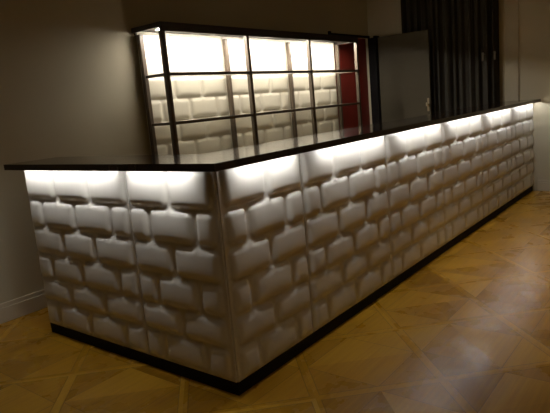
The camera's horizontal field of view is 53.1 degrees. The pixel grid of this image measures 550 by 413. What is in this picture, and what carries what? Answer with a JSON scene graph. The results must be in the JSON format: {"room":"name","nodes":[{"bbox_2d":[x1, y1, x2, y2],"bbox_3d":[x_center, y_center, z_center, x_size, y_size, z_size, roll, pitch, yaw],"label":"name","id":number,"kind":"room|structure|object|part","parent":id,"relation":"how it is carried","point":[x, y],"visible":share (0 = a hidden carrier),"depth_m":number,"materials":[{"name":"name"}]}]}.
{"room":"bar","nodes":[
{"label":"bar","id":0,"kind":"room"},
{"bbox_2d":[0,0,371,303],"bbox_3d":[-1.459,-0.915,4.349,0.120,3.100,9.065,3,13,38],"label":"wall","id":1,"kind":"structure","parent":0,"point":[71,80],"depth_m":4.23,"materials":[{"name":"beige paint"}]},
{"bbox_2d":[0,289,47,323],"bbox_3d":[-1.589,0.642,4.179,0.022,0.135,8.030,3,13,38],"label":"baseboard","id":2,"kind":"structure","parent":1,"relation":"attached to","point":[27,304],"depth_m":3.91,"materials":[{"name":"paint"}]},
{"bbox_2d":[328,29,431,123],"bbox_3d":[1.440,-1.218,7.185,0.929,2.150,1.054,3,13,38],"label":"door","id":3,"kind":"structure","parent":1,"relation":"in","point":[399,64],"depth_m":7.36,"materials":[{"name":"paint"}]},
{"bbox_3d":[1.990,-1.327,7.174,0.030,0.170,0.060,3,13,38],"label":"handle","id":4,"kind":"part","parent":3,"relation":"part of","materials":[{"name":"metal"}]},
{"bbox_2d":[0,191,549,412],"bbox_3d":[0.866,0.775,2.935,6.630,0.100,9.265,3,13,38],"label":"floor","id":5,"kind":"structure","parent":0,"point":[468,331],"depth_m":2.88,"materials":[{"name":"brown wood"}]},
{"bbox_2d":[24,170,150,364],"bbox_3d":[-1.048,0.288,3.237,0.994,1.078,0.336,3,13,38],"label":"bar","id":6,"kind":"object","parent":5,"relation":"on","point":[82,223],"visible":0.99,"depth_m":3.10,"materials":[{"name":"white plastic"}]},
{"bbox_2d":[4,155,145,170],"bbox_3d":[-1.170,-0.253,3.194,0.915,0.034,0.367,3,13,38],"label":"countertop","id":7,"kind":"structure","parent":6,"relation":"on","point":[79,163],"depth_m":3.09,"materials":[{"name":"brown wood"}]},
{"bbox_2d":[125,171,238,395],"bbox_3d":[-0.408,0.324,2.736,0.631,1.078,0.336,3,13,38],"label":"bar","id":8,"kind":"object","parent":5,"relation":"on","point":[175,217],"visible":0.97,"depth_m":2.62,"materials":[{"name":"white plastic"}]},
{"bbox_2d":[131,21,362,154],"bbox_3d":[0.000,-0.776,5.820,0.368,2.035,3.136,3,13,38],"label":"shelving unit","id":9,"kind":"object","parent":5,"relation":"on","point":[207,88],"visible":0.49,"depth_m":5.39,"materials":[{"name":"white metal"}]},
{"bbox_3d":[-1.028,-0.446,4.709,0.038,1.975,0.038,3,13,38],"label":"post","id":10,"kind":"part","parent":9,"relation":"part of","materials":[{"name":"brown metal"}]},
{"bbox_3d":[-0.977,-1.070,4.507,0.232,0.022,0.016,3,13,38],"label":"rail","id":11,"kind":"part","parent":9,"relation":"part of","materials":[{"name":"brown metal"}]},
{"bbox_3d":[-0.943,-0.683,4.579,0.232,0.022,0.016,3,13,38],"label":"rail","id":12,"kind":"part","parent":9,"relation":"part of","materials":[{"name":"brown metal"}]},
{"bbox_3d":[-0.813,-0.434,4.542,0.038,1.975,0.038,3,13,38],"label":"post","id":13,"kind":"part","parent":9,"relation":"part of","materials":[{"name":"brown metal"}]},
{"bbox_3d":[-0.748,-0.625,5.112,0.031,1.888,1.024,3,13,38],"label":"panel","id":14,"kind":"part","parent":9,"relation":"part of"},
{"bbox_3d":[-0.550,-1.166,4.815,0.020,0.026,0.992,3,13,38],"label":"shelf rail","id":15,"kind":"part","parent":9,"relation":"part of","materials":[{"name":"brown metal"}]},
{"bbox_3d":[-0.515,-0.779,4.887,0.020,0.026,0.992,3,13,38],"label":"shelf rail","id":16,"kind":"part","parent":9,"relation":"part of","materials":[{"name":"brown metal"}]},
{"bbox_3d":[-0.399,-0.650,5.499,0.038,1.975,0.038,3,13,38],"label":"post","id":17,"kind":"part","parent":9,"relation":"part of","materials":[{"name":"brown metal"}]},
{"bbox_3d":[-0.185,-0.638,5.332,0.038,1.975,0.038,3,13,38],"label":"post","id":18,"kind":"part","parent":9,"relation":"part of","materials":[{"name":"brown metal"}]},
{"bbox_3d":[-0.119,-0.828,5.902,0.031,1.888,1.024,3,13,38],"label":"panel","id":19,"kind":"part","parent":9,"relation":"part of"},
{"bbox_3d":[0.079,-1.370,5.605,0.020,0.026,0.992,3,13,38],"label":"shelf rail","id":20,"kind":"part","parent":9,"relation":"part of","materials":[{"name":"brown metal"}]},
{"bbox_3d":[0.113,-0.983,5.677,0.020,0.026,0.992,3,13,38],"label":"shelf rail","id":21,"kind":"part","parent":9,"relation":"part of","materials":[{"name":"brown metal"}]},
{"bbox_3d":[0.230,-0.854,6.289,0.038,1.975,0.038,3,13,38],"label":"post","id":22,"kind":"part","parent":9,"relation":"part of","materials":[{"name":"brown metal"}]},
{"bbox_3d":[0.444,-0.842,6.122,0.038,1.975,0.038,3,13,38],"label":"post","id":23,"kind":"part","parent":9,"relation":"part of","materials":[{"name":"brown metal"}]},
{"bbox_3d":[0.509,-1.032,6.692,0.031,1.888,1.024,3,13,38],"label":"panel","id":24,"kind":"part","parent":9,"relation":"part of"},
{"bbox_3d":[0.707,-1.573,6.395,0.020,0.026,0.992,3,13,38],"label":"shelf rail","id":25,"kind":"part","parent":9,"relation":"part of","materials":[{"name":"brown metal"}]},
{"bbox_3d":[0.742,-1.187,6.467,0.020,0.026,0.992,3,13,38],"label":"shelf rail","id":26,"kind":"part","parent":9,"relation":"part of","materials":[{"name":"brown metal"}]},
{"bbox_3d":[0.858,-1.057,7.079,0.038,1.975,0.038,3,13,38],"label":"post","id":27,"kind":"part","parent":9,"relation":"part of","materials":[{"name":"brown metal"}]},
{"bbox_3d":[1.072,-1.045,6.912,0.038,1.975,0.038,3,13,38],"label":"post","id":28,"kind":"part","parent":9,"relation":"part of","materials":[{"name":"brown metal"}]},
{"bbox_2d":[215,154,313,395],"bbox_3d":[-0.120,0.288,2.790,0.402,1.078,0.632,3,13,38],"label":"bar","id":29,"kind":"object","parent":5,"relation":"on","point":[261,212],"visible":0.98,"depth_m":2.66,"materials":[{"name":"white plastic"}]},
{"bbox_2d":[92,127,396,171],"bbox_3d":[-0.068,-0.344,3.156,0.856,0.034,1.689,3,13,38],"label":"countertop","id":30,"kind":"structure","parent":29,"relation":"on","point":[241,156],"depth_m":2.69,"materials":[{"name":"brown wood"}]},
{"bbox_2d":[299,136,391,342],"bbox_3d":[0.368,0.130,3.404,0.402,1.078,0.965,3,13,38],"label":"bar","id":31,"kind":"object","parent":5,"relation":"on","point":[344,186],"visible":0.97,"depth_m":3.24,"materials":[{"name":"white plastic"}]},
{"bbox_2d":[384,124,444,288],"bbox_3d":[0.957,-0.061,4.144,0.402,1.078,0.965,3,13,38],"label":"bar","id":32,"kind":"object","parent":5,"relation":"on","point":[413,158],"visible":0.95,"depth_m":3.99,"materials":[{"name":"white plastic"}]},
{"bbox_2d":[440,115,482,251],"bbox_3d":[1.546,-0.252,4.885,0.402,1.078,0.965,3,13,38],"label":"bar","id":33,"kind":"object","parent":5,"relation":"on","point":[461,145],"visible":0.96,"depth_m":4.74,"materials":[{"name":"white plastic"}]},
{"bbox_2d":[342,99,540,132],"bbox_3d":[1.792,-0.884,5.158,0.437,0.034,3.865,3,13,38],"label":"countertop","id":34,"kind":"structure","parent":33,"relation":"on","point":[411,123],"depth_m":4.49,"materials":[{"name":"brown wood"}]},
{"bbox_2d":[480,108,510,225],"bbox_3d":[2.136,-0.443,5.626,0.402,1.078,0.965,3,13,38],"label":"bar","id":35,"kind":"object","parent":5,"relation":"on","point":[495,134],"visible":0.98,"depth_m":5.48,"materials":[{"name":"white plastic"}]},
{"bbox_2d":[510,104,533,205],"bbox_3d":[2.725,-0.634,6.367,0.402,1.078,0.965,3,13,38],"label":"bar","id":36,"kind":"object","parent":5,"relation":"on","point":[521,122],"visible":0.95,"depth_m":6.22,"materials":[{"name":"white plastic"}]},
{"bbox_2d":[366,0,549,190],"bbox_3d":[3.678,-1.692,6.049,6.050,3.100,0.120,3,13,38],"label":"wall","id":37,"kind":"structure","parent":0,"point":[383,16],"depth_m":6.55,"materials":[{"name":"beige paint"}]},
{"bbox_2d":[505,0,518,100],"bbox_3d":[2.851,-1.723,6.613,0.150,3.100,0.012,3,13,38],"label":"trim","id":38,"kind":"structure","parent":37,"relation":"attached to","point":[511,6],"depth_m":6.58,"materials":[{"name":"paint"}]},
{"bbox_2d":[538,180,549,190],"bbox_3d":[4.674,-0.175,5.555,3.740,0.135,0.022,3,13,38],"label":"baseboard","id":39,"kind":"structure","parent":37,"relation":"attached to","point":[543,185],"depth_m":6.65,"materials":[{"name":"paint"}]},
{"bbox_3d":[0.586,-2.359,2.350,6.630,0.100,9.265,3,13,38],"label":"ceiling","id":40,"kind":"structure","parent":0,"visible":0},
{"bbox_2d":[400,0,499,113],"bbox_3d":[2.218,-1.757,7.046,1.418,3.080,0.082,3,13,38],"label":"curtain","id":41,"kind":"object","parent":40,"relation":"hanging from","point":[460,31],"visible":0.38,"depth_m":6.91,"materials":[{"name":"grey fabric"}]}
]}

